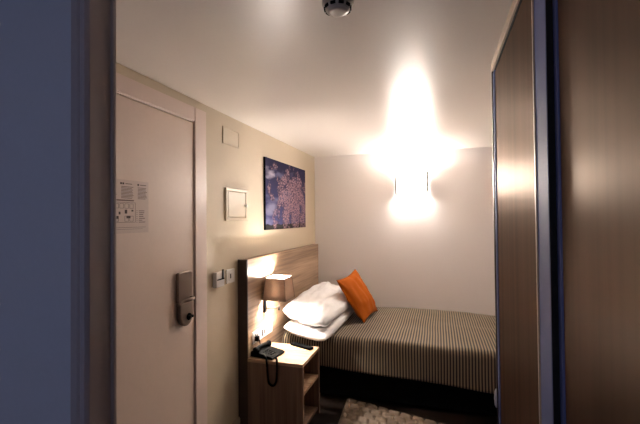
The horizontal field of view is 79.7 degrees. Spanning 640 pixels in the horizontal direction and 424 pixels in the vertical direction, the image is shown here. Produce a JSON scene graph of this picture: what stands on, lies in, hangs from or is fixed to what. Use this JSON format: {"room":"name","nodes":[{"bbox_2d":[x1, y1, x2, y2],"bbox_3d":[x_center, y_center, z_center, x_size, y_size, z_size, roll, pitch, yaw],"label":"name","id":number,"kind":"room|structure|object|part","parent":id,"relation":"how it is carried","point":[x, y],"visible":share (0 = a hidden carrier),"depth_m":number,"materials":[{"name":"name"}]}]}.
{"room":"hotel room","nodes":[
{"label":"hotel room","id":0,"kind":"room"},
{"bbox_2d":[0,0,70,423],"bbox_3d":[-1.204,0.417,1.175,1.262,2.200,0.065,-1,-1,17],"label":"wall","id":1,"kind":"structure","parent":0,"point":[35,35],"depth_m":1.00,"materials":[{"name":"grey paint"}]},
{"bbox_2d":[70,0,116,423],"bbox_3d":[-0.574,0.407,0.972,0.062,2.200,0.085,-1,-1,17],"label":"trim","id":2,"kind":"structure","parent":1,"relation":"attached to","point":[93,391],"depth_m":0.95,"materials":[{"name":"white paint"}]},
{"bbox_2d":[116,62,314,423],"bbox_3d":[-0.608,0.439,2.856,0.100,2.200,3.600,-1,-1,17],"label":"wall","id":3,"kind":"structure","parent":0,"point":[228,166],"depth_m":2.64,"materials":[{"name":"beige paint"}]},
{"bbox_2d":[116,94,194,423],"bbox_3d":[-0.848,0.494,1.794,0.070,2.046,0.922,-1,-1,17],"label":"door","id":4,"kind":"structure","parent":3,"relation":"in","point":[155,297],"depth_m":1.95,"materials":[{"name":"paint"}]},
{"bbox_2d":[116,179,147,233],"bbox_3d":[-0.900,-0.025,1.743,0.002,0.247,0.330,-1,-1,17],"label":"notice","id":5,"kind":"object","parent":4,"relation":"attached to","point":[131,196],"visible":0.67,"depth_m":1.80,"materials":[{"name":"paper"}]},
{"bbox_3d":[-0.759,0.416,2.141,0.022,0.164,0.120,-1,-1,17],"label":"lock plate","id":6,"kind":"part","parent":4,"relation":"part of","materials":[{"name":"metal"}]},
{"bbox_3d":[-0.731,0.492,2.117,0.040,0.036,0.147,-1,-1,13],"label":"handle","id":7,"kind":"part","parent":4,"relation":"part of","materials":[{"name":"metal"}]},
{"bbox_2d":[116,72,194,122],"bbox_3d":[-0.885,-0.579,1.820,0.016,0.090,0.932,-1,-1,17],"label":"trim","id":8,"kind":"structure","parent":3,"relation":"attached to","point":[129,88],"depth_m":1.93,"materials":[{"name":"paint"}]},
{"bbox_2d":[193,108,206,423],"bbox_3d":[-0.718,0.457,2.301,0.019,2.148,0.111,-1,-1,17],"label":"trim","id":9,"kind":"structure","parent":3,"relation":"attached to","point":[199,125],"depth_m":2.29,"materials":[{"name":"paint"}]},
{"bbox_2d":[213,269,223,287],"bbox_3d":[-0.654,0.429,2.483,0.034,0.112,0.096,-1,-1,17],"label":"switch","id":10,"kind":"object","parent":3,"relation":"attached to","point":[218,277],"visible":1,"depth_m":2.45,"materials":[{"name":"white plastic"}]},
{"bbox_2d":[222,126,238,147],"bbox_3d":[-0.622,-0.521,2.679,0.006,0.117,0.214,-1,-1,17],"label":"cover plate","id":11,"kind":"object","parent":3,"relation":"attached to","point":[230,137],"visible":1,"depth_m":2.67,"materials":[{"name":"beige paint"}]},
{"bbox_2d":[226,268,234,283],"bbox_3d":[-0.615,0.440,2.640,0.015,0.096,0.104,-1,-1,17],"label":"light switch","id":12,"kind":"object","parent":3,"relation":"attached to","point":[230,273],"visible":1,"depth_m":2.63,"materials":[{"name":"white plastic"}]},
{"bbox_2d":[232,417,239,423],"bbox_3d":[-0.633,1.494,2.533,0.014,0.080,0.405,-1,-1,17],"label":"baseboard","id":13,"kind":"structure","parent":3,"relation":"attached to","point":[237,421],"depth_m":2.69,"materials":[{"name":"paint"}]},
{"bbox_2d":[225,187,247,220],"bbox_3d":[-0.585,-0.051,2.736,0.029,0.227,0.308,-1,-1,17],"label":"electrical panel","id":14,"kind":"object","parent":3,"relation":"attached to","point":[236,204],"visible":1,"depth_m":2.72,"materials":[{"name":"beige paint"}]},
{"bbox_3d":[-0.594,-0.051,2.739,0.010,0.175,0.240,-1,-1,17],"label":"panel door","id":15,"kind":"part","parent":14,"relation":"part of","materials":[{"name":"beige paint"}]},
{"bbox_2d":[238,244,317,423],"bbox_3d":[-0.294,0.948,3.522,0.086,1.197,1.672,-1,-1,17],"label":"headboard","id":16,"kind":"object","parent":3,"relation":"attached to","point":[301,263],"depth_m":2.93,"materials":[{"name":"brown wood"}]},
{"bbox_2d":[255,335,260,343],"bbox_3d":[-0.452,0.948,2.800,0.043,0.079,0.030,-1,-1,17],"label":"plug","id":17,"kind":"object","parent":16,"relation":"attached to","point":[257,338],"visible":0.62,"depth_m":2.79,"materials":[{"name":"black plastic"}]},
{"bbox_3d":[-0.437,0.921,2.938,0.012,0.085,0.340,-1,-1,17],"label":"socket strip","id":18,"kind":"part","parent":16,"relation":"part of","materials":[{"name":"white plastic"}]},
{"bbox_2d":[261,326,265,337],"bbox_3d":[-0.434,0.921,2.937,0.003,0.069,0.080,-1,-1,17],"label":"socket","id":19,"kind":"object","parent":16,"relation":"attached to","point":[263,329],"depth_m":2.94,"materials":[{"name":"white plastic"}]},
{"bbox_2d":[267,323,271,333],"bbox_3d":[-0.400,0.922,3.044,0.003,0.069,0.080,-1,-1,17],"label":"socket","id":20,"kind":"object","parent":16,"relation":"attached to","point":[269,325],"depth_m":3.04,"materials":[{"name":"white plastic"}]},
{"bbox_2d":[262,275,294,312],"bbox_3d":[-0.324,0.641,3.000,0.199,0.270,0.194,-1,-1,17],"label":"reading lamp","id":21,"kind":"object","parent":16,"relation":"attached to","point":[280,288],"visible":1,"depth_m":2.93,"materials":[{"name":"brown fabric"}]},
{"bbox_3d":[-0.427,0.729,2.974,0.016,0.096,0.040,-1,-1,17],"label":"wall plate","id":22,"kind":"part","parent":21,"relation":"part of","materials":[{"name":"black plastic"}]},
{"bbox_3d":[-0.367,0.696,2.979,0.110,0.115,0.025,0,-1,-16],"label":"arm","id":23,"kind":"part","parent":21,"relation":"part of","materials":[{"name":"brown metal"}]},
{"bbox_3d":[-0.322,0.592,3.000,0.190,0.168,0.190,-1,-1,17],"label":"lamp shade","id":24,"kind":"part","parent":21,"relation":"part of","materials":[{"name":"brown fabric"}]},
{"bbox_3d":[-0.293,0.939,3.528,0.064,1.176,1.660,-1,-1,17],"label":"panel","id":25,"kind":"part","parent":16,"relation":"part of","materials":[{"name":"brown wood"}]},
{"bbox_2d":[263,157,305,229],"bbox_3d":[-0.312,-0.148,3.635,0.019,0.607,0.985,-1,-1,17],"label":"wall picture","id":26,"kind":"object","parent":3,"relation":"attached to","point":[283,184],"visible":1,"depth_m":3.51,"materials":[{"name":"purple paper"}]},
{"bbox_2d":[116,0,512,156],"bbox_3d":[-0.252,-0.739,1.399,3.180,0.100,6.200,-1,-1,17],"label":"ceiling","id":27,"kind":"structure","parent":0,"point":[382,76],"depth_m":1.77,"materials":[{"name":"paint"}]},
{"bbox_2d":[322,0,353,16],"bbox_3d":[0.058,-0.675,1.264,0.106,0.039,0.106,-1,-1,17],"label":"smoke detector","id":28,"kind":"object","parent":27,"relation":"attached to","point":[334,8],"visible":1,"depth_m":1.25,"materials":[{"name":"plastic"}]},
{"bbox_2d":[309,393,496,423],"bbox_3d":[-0.230,1.561,1.361,3.180,0.100,6.200,-1,-1,17],"label":"floor","id":29,"kind":"structure","parent":0,"point":[331,405],"depth_m":2.92,"materials":[{"name":"brown wood"}]},
{"bbox_2d":[248,342,319,423],"bbox_3d":[-0.256,1.285,2.821,0.414,0.500,0.376,-1,-1,17],"label":"nightstand","id":30,"kind":"object","parent":29,"relation":"on","point":[295,396],"visible":0.82,"depth_m":2.67,"materials":[{"name":"brown wood"}]},
{"bbox_2d":[251,340,284,386],"bbox_3d":[-0.367,1.080,2.762,0.229,0.245,0.239,-1,-1,17],"label":"telephone","id":31,"kind":"object","parent":30,"relation":"on","point":[265,351],"visible":1,"depth_m":2.72,"materials":[{"name":"black plastic"}]},
{"bbox_3d":[-0.342,1.101,2.657,0.120,0.200,0.053,-1,-1,17],"label":"coiled cord","id":32,"kind":"part","parent":31,"relation":"part of","materials":[{"name":"black plastic"}]},
{"bbox_3d":[-0.308,1.294,2.651,0.414,0.478,0.022,-1,-1,17],"label":"panel","id":33,"kind":"part","parent":30,"relation":"part of","materials":[{"name":"brown wood"}]},
{"bbox_2d":[290,342,313,349],"bbox_3d":[-0.139,1.025,2.938,0.200,0.020,0.048,-1,-1,39],"label":"remote control","id":34,"kind":"object","parent":30,"relation":"on","point":[307,347],"visible":1,"depth_m":2.92,"materials":[{"name":"black plastic"}]},
{"bbox_2d":[304,373,317,394],"bbox_3d":[-0.254,1.247,2.821,0.402,0.020,0.332,-1,-1,17],"label":"shelf","id":35,"kind":"object","parent":30,"relation":"attached to","point":[309,378],"depth_m":2.83,"materials":[{"name":"brown wood"}]},
{"bbox_3d":[-0.203,1.298,2.989,0.414,0.478,0.022,-1,-1,17],"label":"panel","id":36,"kind":"part","parent":30,"relation":"part of","materials":[{"name":"brown wood"}]},
{"bbox_2d":[338,398,443,423],"bbox_3d":[0.509,1.504,2.428,0.972,0.034,1.175,-1,-1,17],"label":"rug","id":37,"kind":"object","parent":29,"relation":"on","point":[354,412],"visible":1,"depth_m":2.82,"materials":[{"name":"beige carpet"}]},
{"bbox_2d":[320,365,496,415],"bbox_3d":[0.785,1.298,3.559,1.942,0.478,1.163,-1,-1,17],"label":"bed","id":38,"kind":"object","parent":29,"relation":"on","point":[335,381],"visible":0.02,"depth_m":2.99,"materials":[{"name":"black fabric"}]},
{"bbox_2d":[282,307,495,393],"bbox_3d":[0.788,1.165,3.520,1.941,0.318,1.258,-1,-1,17],"label":"bedspread","id":39,"kind":"object","parent":38,"relation":"on","point":[450,348],"visible":0.7,"depth_m":3.04,"materials":[{"name":"fabric"}]},
{"bbox_2d":[284,305,353,340],"bbox_3d":[0.038,0.963,3.536,0.417,0.133,1.180,-1,-1,17],"label":"pillow","id":40,"kind":"object","parent":39,"relation":"on","point":[319,333],"visible":0.45,"depth_m":3.08,"materials":[{"name":"white fabric"}]},
{"bbox_2d":[282,282,349,326],"bbox_3d":[0.035,0.840,3.582,0.456,0.216,1.185,-1,-1,17],"label":"pillow","id":41,"kind":"object","parent":40,"relation":"on","point":[324,302],"visible":0.9,"depth_m":3.27,"materials":[{"name":"white fabric"}]},
{"bbox_2d":[336,269,377,322],"bbox_3d":[0.374,0.799,3.733,0.263,0.432,0.503,-1,-1,24],"label":"cushion","id":42,"kind":"object","parent":39,"relation":"on","point":[357,294],"visible":1,"depth_m":3.60,"materials":[{"name":"orange fabric"}]},
{"bbox_2d":[491,0,639,423],"bbox_3d":[0.662,0.386,0.309,0.614,2.198,2.892,-1,-1,17],"label":"wardrobe","id":43,"kind":"object","parent":29,"relation":"on","point":[565,74],"visible":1,"depth_m":0.82,"materials":[{"name":"brown wood"}]},
{"bbox_3d":[0.423,-0.690,0.408,0.104,0.040,2.867,-1,-1,17],"label":"rail","id":44,"kind":"part","parent":43,"relation":"part of","materials":[{"name":"silver metal"}]},
{"bbox_3d":[0.691,0.407,1.351,0.008,2.088,0.755,-1,-1,17],"label":"sliding door","id":45,"kind":"part","parent":43,"relation":"part of","materials":[{"name":"brown wood"}]},
{"bbox_3d":[0.425,0.395,0.444,0.008,2.088,0.869,-1,-1,17],"label":"sliding door","id":46,"kind":"part","parent":43,"relation":"part of","materials":[{"name":"brown wood"}]},
{"bbox_2d":[314,147,494,315],"bbox_3d":[1.025,0.444,4.180,2.230,2.200,0.100,-1,-1,17],"label":"wall","id":47,"kind":"structure","parent":0,"point":[435,250],"depth_m":4.14,"materials":[{"name":"white paint"}]},
{"bbox_2d":[395,171,428,194],"bbox_3d":[0.979,-0.302,4.086,0.338,0.244,0.126,-1,-1,17],"label":"wall sconce","id":48,"kind":"object","parent":47,"relation":"attached to","point":[410,183],"visible":1,"depth_m":4.06,"materials":[{"name":"white plastic"}]},
{"bbox_3d":[0.825,-0.300,4.128,0.018,0.244,0.114,-1,-1,17],"label":"blade","id":49,"kind":"part","parent":48,"relation":"part of","materials":[{"name":"paint"}]},
{"bbox_3d":[1.130,-0.304,4.032,0.018,0.244,0.114,-1,-1,17],"label":"blade","id":50,"kind":"part","parent":48,"relation":"part of","materials":[{"name":"paint"}]}
]}

